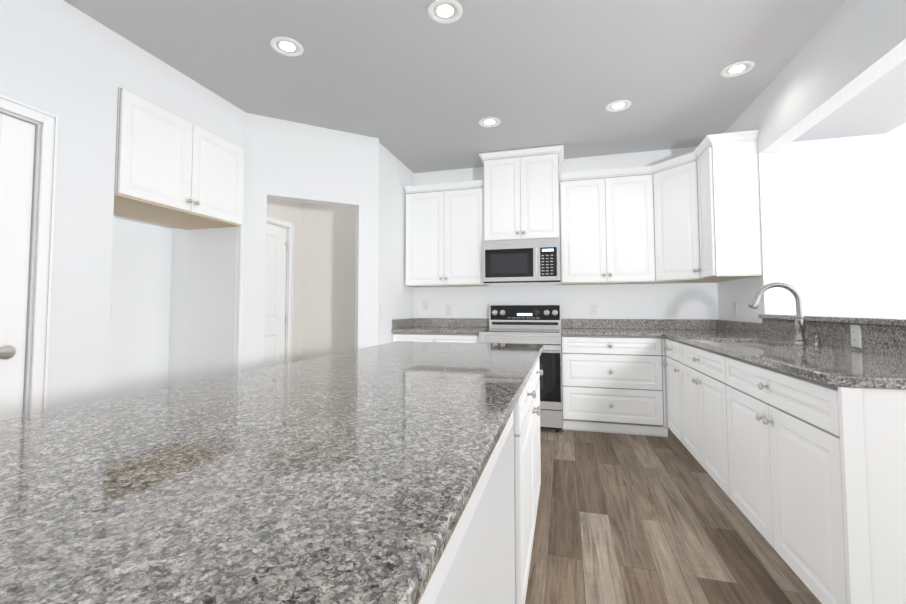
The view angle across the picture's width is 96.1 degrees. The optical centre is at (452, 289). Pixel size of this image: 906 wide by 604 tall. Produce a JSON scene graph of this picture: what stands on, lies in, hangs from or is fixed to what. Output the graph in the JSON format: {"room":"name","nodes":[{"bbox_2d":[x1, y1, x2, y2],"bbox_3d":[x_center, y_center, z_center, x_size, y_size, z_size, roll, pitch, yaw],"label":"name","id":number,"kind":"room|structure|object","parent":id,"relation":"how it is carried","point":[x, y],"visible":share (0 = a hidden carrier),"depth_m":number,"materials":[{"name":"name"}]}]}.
{"room":"kitchen","nodes":[
{"label":"kitchen","id":0,"kind":"room"},
{"bbox_2d":[0,0,245,415],"bbox_3d":[-2.945,-0.218,0.283,0.830,2.740,6.640,-1,-3,15],"label":"wall","id":1,"kind":"structure","parent":0,"point":[169,293],"depth_m":2.33,"materials":[{"name":"paint"}]},
{"bbox_2d":[0,113,34,420],"bbox_3d":[-2.155,0.183,1.593,0.090,2.028,0.772,-1,-3,15],"label":"pantry door","id":2,"kind":"structure","parent":1,"relation":"in","point":[17,138],"depth_m":1.93,"materials":[{"name":"white wood"}]},
{"bbox_2d":[0,94,58,416],"bbox_3d":[-2.196,0.152,1.608,0.134,2.115,0.918,-1,-3,15],"label":"door frame","id":3,"kind":"structure","parent":1,"relation":"attached to","point":[42,286],"depth_m":2.01,"materials":[{"name":"white wood"}]},
{"bbox_2d":[113,87,243,229],"bbox_3d":[-2.067,-0.844,2.893,0.603,0.640,0.950,-1,-3,15],"label":"upper cabinet","id":4,"kind":"object","parent":1,"relation":"attached to","point":[173,170],"visible":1,"depth_m":2.73,"materials":[{"name":"white wood"}]},
{"bbox_2d":[267,198,302,361],"bbox_3d":[-1.988,-0.045,4.200,0.120,2.740,1.430,-1,-3,15],"label":"wall","id":5,"kind":"structure","parent":0,"point":[291,211],"depth_m":4.65,"materials":[{"name":"paint"}]},
{"bbox_2d":[264,223,287,367],"bbox_3d":[-1.939,0.306,4.137,0.090,2.008,0.752,-1,-3,15],"label":"hall door","id":6,"kind":"structure","parent":5,"relation":"in","point":[275,300],"depth_m":4.35,"materials":[{"name":"white wood"}]},
{"bbox_2d":[266,215,293,363],"bbox_3d":[-1.982,0.275,4.148,0.134,2.095,0.898,-1,-3,15],"label":"door frame","id":7,"kind":"structure","parent":5,"relation":"attached to","point":[287,225],"depth_m":4.53,"materials":[{"name":"white wood"}]},
{"bbox_2d":[234,113,378,373],"bbox_3d":[-1.248,-0.074,3.587,1.172,2.740,0.120,1,-3,-27],"label":"wall","id":8,"kind":"structure","parent":0,"point":[292,161],"depth_m":3.54,"materials":[{"name":"paint"}]},
{"bbox_2d":[299,202,355,360],"bbox_3d":[-1.215,-0.026,4.658,1.130,2.740,0.140,-1,-3,15],"label":"wall","id":9,"kind":"structure","parent":0,"point":[323,318],"depth_m":4.67,"materials":[{"name":"paint"}]},
{"bbox_2d":[378,143,413,344],"bbox_3d":[-0.647,-0.041,4.366,0.120,2.740,1.185,-1,-3,15],"label":"wall","id":10,"kind":"structure","parent":0,"point":[395,292],"depth_m":4.21,"materials":[{"name":"paint"}]},
{"bbox_2d":[378,305,380,316],"bbox_3d":[-0.702,0.209,3.906,0.009,0.115,0.070,-1,-3,15],"label":"light switch","id":11,"kind":"object","parent":10,"relation":"attached to","point":[379,310],"visible":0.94,"depth_m":3.89,"materials":[{"name":"white plastic"}]},
{"bbox_2d":[63,0,905,172],"bbox_3d":[-0.273,-1.643,0.562,6.800,0.120,8.460,-1,-3,15],"label":"ceiling","id":12,"kind":"structure","parent":0,"point":[412,86],"depth_m":2.72,"materials":[{"name":"paint"}]},
{"bbox_2d":[270,36,303,56],"bbox_3d":[-1.019,-1.491,2.501,0.190,0.007,0.190,-1,-3,15],"label":"recessed light","id":13,"kind":"object","parent":12,"relation":"in","point":[284,45],"visible":1,"depth_m":2.50,"materials":[{"name":"white plastic"}]},
{"bbox_2d":[428,0,462,23],"bbox_3d":[-0.043,-1.506,2.205,0.190,0.007,0.190,-1,-3,15],"label":"recessed light","id":14,"kind":"object","parent":12,"relation":"in","point":[445,11],"visible":1,"depth_m":2.20,"materials":[{"name":"white plastic"}]},
{"bbox_2d":[479,117,500,126],"bbox_3d":[0.317,-1.448,3.525,0.190,0.007,0.190,-1,-3,15],"label":"recessed light","id":15,"kind":"object","parent":12,"relation":"in","point":[489,122],"visible":1,"depth_m":3.52,"materials":[{"name":"white plastic"}]},
{"bbox_2d":[606,100,630,111],"bbox_3d":[1.318,-1.463,3.243,0.190,0.007,0.190,-1,-3,15],"label":"recessed light","id":16,"kind":"object","parent":12,"relation":"in","point":[617,105],"visible":1,"depth_m":3.24,"materials":[{"name":"white plastic"}]},
{"bbox_2d":[720,60,754,77],"bbox_3d":[1.919,-1.486,2.749,0.190,0.007,0.190,-1,-3,15],"label":"recessed light","id":17,"kind":"object","parent":12,"relation":"in","point":[737,68],"visible":1,"depth_m":2.74,"materials":[{"name":"white plastic"}]},
{"bbox_2d":[414,147,718,378],"bbox_3d":[1.133,-0.041,4.434,3.280,2.740,0.120,-1,-3,15],"label":"wall","id":18,"kind":"structure","parent":0,"point":[663,301],"depth_m":4.30,"materials":[{"name":"paint"}]},
{"bbox_2d":[423,300,427,309],"bbox_3d":[-0.321,0.176,4.754,0.070,0.115,0.009,-1,-3,15],"label":"light switch","id":19,"kind":"object","parent":18,"relation":"attached to","point":[425,304],"visible":1,"depth_m":4.75,"materials":[{"name":"white plastic"}]},
{"bbox_2d":[404,180,490,287],"bbox_3d":[-0.060,-0.588,4.535,0.899,1.103,0.358,-1,-3,15],"label":"upper cabinet","id":20,"kind":"object","parent":18,"relation":"attached to","point":[444,237],"visible":0.94,"depth_m":4.39,"materials":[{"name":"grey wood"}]},
{"bbox_2d":[446,305,451,314],"bbox_3d":[-0.051,0.232,4.678,0.070,0.115,0.008,-1,-3,15],"label":"electrical outlet","id":21,"kind":"object","parent":18,"relation":"attached to","point":[448,309],"visible":1,"depth_m":4.67,"materials":[{"name":"white plastic"}]},
{"bbox_2d":[478,145,563,241],"bbox_3d":[0.731,-0.949,4.297,0.861,0.923,0.433,-1,-3,15],"label":"upper cabinet","id":22,"kind":"object","parent":18,"relation":"attached to","point":[521,198],"visible":0.98,"depth_m":4.12,"materials":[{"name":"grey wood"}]},
{"bbox_2d":[483,238,560,284],"bbox_3d":[0.725,-0.276,4.240,0.757,0.425,0.484,-1,-3,15],"label":"microwave","id":23,"kind":"object","parent":22,"relation":"attached to","point":[525,262],"visible":1,"depth_m":4.06,"materials":[{"name":"silver metal"}]},
{"bbox_2d":[590,304,596,314],"bbox_3d":[1.474,0.210,4.264,0.070,0.115,0.008,-1,-3,15],"label":"electrical outlet","id":24,"kind":"object","parent":18,"relation":"attached to","point":[593,309],"visible":1,"depth_m":4.26,"materials":[{"name":"white plastic"}]},
{"bbox_2d":[559,165,655,284],"bbox_3d":[1.528,-0.611,4.104,0.868,1.103,0.358,-1,-3,15],"label":"upper cabinet","id":25,"kind":"object","parent":18,"relation":"attached to","point":[607,234],"visible":0.98,"depth_m":3.96,"materials":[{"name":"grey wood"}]},
{"bbox_2d":[650,152,743,283],"bbox_3d":[2.187,-0.627,3.776,0.645,1.103,0.645,-1,-3,15],"label":"upper cabinet","id":26,"kind":"object","parent":18,"relation":"attached to","point":[676,227],"visible":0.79,"depth_m":3.66,"materials":[{"name":"white wood"}]},
{"bbox_2d":[525,428,821,603],"bbox_3d":[-0.267,1.204,0.435,6.800,0.100,8.460,-1,-3,15],"label":"floor","id":27,"kind":"structure","parent":0,"point":[630,519],"depth_m":2.03,"materials":[{"name":"brown wood"}]},
{"bbox_2d":[392,333,478,342],"bbox_3d":[-0.106,0.889,4.324,0.916,0.876,0.661,-1,-3,15],"label":"base cabinet","id":28,"kind":"object","parent":27,"relation":"on","point":[442,337],"visible":0.04,"depth_m":4.06,"materials":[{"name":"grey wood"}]},
{"bbox_2d":[391,318,488,333],"bbox_3d":[-0.106,0.380,4.353,0.915,0.132,0.648,-1,-3,15],"label":"countertop","id":29,"kind":"structure","parent":28,"relation":"on","point":[448,325],"depth_m":4.54,"materials":[{"name":"stone"}]},
{"bbox_2d":[434,359,542,603],"bbox_3d":[-0.043,0.779,1.963,0.913,0.886,1.133,-1,-3,15],"label":"kitchen island","id":30,"kind":"object","parent":27,"relation":"on","point":[490,564],"visible":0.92,"depth_m":1.34,"materials":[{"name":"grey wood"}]},
{"bbox_2d":[0,341,543,603],"bbox_3d":[-0.224,0.297,1.423,0.950,0.027,2.370,-1,-3,15],"label":"island countertop","id":31,"kind":"structure","parent":30,"relation":"on","point":[350,477],"depth_m":0.52,"materials":[{"name":"stone"}]},
{"bbox_2d":[418,412,512,603],"bbox_3d":[-0.226,0.376,1.422,0.865,0.128,2.285,-1,-3,15],"label":"frame","id":32,"kind":"object","parent":30,"relation":"attached to","point":[433,588],"visible":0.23,"depth_m":0.65,"materials":[{"name":"white wood"}]},
{"bbox_2d":[479,304,561,431],"bbox_3d":[0.689,0.728,4.052,0.755,1.170,0.735,-1,-3,15],"label":"range","id":33,"kind":"object","parent":27,"relation":"on","point":[524,323],"visible":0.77,"depth_m":3.80,"materials":[{"name":"grey metal"}]},
{"bbox_2d":[561,335,662,436],"bbox_3d":[1.476,0.867,3.894,0.840,0.876,0.661,-1,-3,15],"label":"base cabinet","id":34,"kind":"object","parent":27,"relation":"on","point":[611,384],"visible":0.96,"depth_m":3.61,"materials":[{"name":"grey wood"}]},
{"bbox_2d":[561,319,660,336],"bbox_3d":[1.480,0.357,3.920,0.840,0.132,0.653,-1,-3,15],"label":"countertop","id":35,"kind":"structure","parent":34,"relation":"on","point":[592,327],"depth_m":4.11,"materials":[{"name":"stone"}]},
{"bbox_2d":[661,337,667,436],"bbox_3d":[1.906,0.861,3.777,0.050,0.876,0.661,-1,-3,15],"label":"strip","id":36,"kind":"object","parent":27,"relation":"on","point":[664,430],"visible":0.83,"depth_m":3.50,"materials":[{"name":"white wood"}]},
{"bbox_2d":[665,338,676,436],"bbox_3d":[2.071,0.835,3.212,0.608,0.876,0.450,-1,-3,15],"label":"base cabinet","id":37,"kind":"object","parent":27,"relation":"on","point":[671,351],"depth_m":3.32,"materials":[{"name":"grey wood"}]},
{"bbox_2d":[677,341,768,491],"bbox_3d":[1.893,0.806,2.556,0.608,0.876,0.910,-1,-3,15],"label":"base cabinet","id":38,"kind":"object","parent":27,"relation":"on","point":[698,368],"depth_m":2.60,"materials":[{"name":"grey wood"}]},
{"bbox_2d":[721,353,846,603],"bbox_3d":[1.649,0.767,1.660,0.608,0.876,0.950,-1,-3,15],"label":"base cabinet","id":39,"kind":"object","parent":27,"relation":"on","point":[760,443],"depth_m":1.59,"materials":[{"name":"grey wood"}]},
{"bbox_2d":[661,319,905,388],"bbox_3d":[1.890,0.282,2.623,0.635,0.166,2.944,-1,-3,15],"label":"countertop","id":40,"kind":"structure","parent":39,"relation":"on","point":[877,359],"depth_m":1.98,"materials":[{"name":"stone"}]},
{"bbox_2d":[722,343,767,345],"bbox_3d":[1.854,0.465,2.577,0.368,0.203,0.568,-1,-3,15],"label":"sink basin","id":41,"kind":"object","parent":40,"relation":"in","point":[744,344],"depth_m":2.83,"materials":[{"name":"silver metal"}]},
{"bbox_2d":[748,282,806,344],"bbox_3d":[1.923,0.138,2.396,0.292,0.367,0.140,-1,-3,15],"label":"faucet","id":42,"kind":"object","parent":40,"relation":"on","point":[800,329],"visible":1,"depth_m":2.40,"materials":[{"name":"silver metal"}]},
{"bbox_2d":[809,333,822,345],"bbox_3d":[2.062,0.282,2.319,0.069,0.072,0.047,-1,-3,15],"label":"soap dispenser","id":43,"kind":"object","parent":40,"relation":"on","point":[817,339],"visible":1,"depth_m":2.31,"materials":[{"name":"silver metal"}]},
{"bbox_2d":[850,325,861,347],"bbox_3d":[2.044,0.236,2.068,0.008,0.115,0.070,-1,-3,15],"label":"outlet","id":44,"kind":"object","parent":40,"relation":"attached to","point":[855,336],"visible":1,"depth_m":2.06,"materials":[{"name":"white plastic"}]},
{"bbox_2d":[838,386,905,603],"bbox_3d":[1.519,0.744,1.190,0.612,0.880,0.024,-1,-3,15],"label":"base cabinet","id":45,"kind":"object","parent":27,"relation":"on","point":[872,425],"visible":0.98,"depth_m":1.25,"materials":[{"name":"white wood"}]},
{"bbox_2d":[717,0,905,322],"bbox_3d":[1.563,-0.240,0.000,0.120,2.740,8.460,-1,-3,15],"label":"wall","id":46,"kind":"structure","parent":0,"point":[849,50],"depth_m":2.54,"materials":[{"name":"paint"}]},
{"bbox_2d":[693,130,761,278],"bbox_3d":[2.200,-0.649,3.282,0.356,1.103,0.370,-1,-3,15],"label":"upper cabinet","id":47,"kind":"object","parent":46,"relation":"attached to","point":[729,209],"visible":1,"depth_m":3.16,"materials":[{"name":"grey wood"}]},
{"bbox_2d":[733,302,737,314],"bbox_3d":[2.470,0.167,3.563,0.008,0.115,0.070,-1,-3,15],"label":"electrical outlet","id":48,"kind":"object","parent":46,"relation":"attached to","point":[735,308],"visible":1,"depth_m":3.55,"materials":[{"name":"white plastic"}]},
{"bbox_2d":[758,314,905,325],"bbox_3d":[2.079,0.149,1.907,0.195,0.030,2.340,-1,-3,15],"label":"sill","id":49,"kind":"structure","parent":46,"relation":"on","point":[892,321],"depth_m":2.13,"materials":[{"name":"stone"}]},
{"bbox_2d":[887,123,905,317],"bbox_3d":[2.978,-0.258,-0.322,0.100,2.740,8.340,-1,-3,15],"label":"wall","id":50,"kind":"structure","parent":0,"point":[896,139],"depth_m":3.65,"materials":[{"name":"white paint"}]}
]}

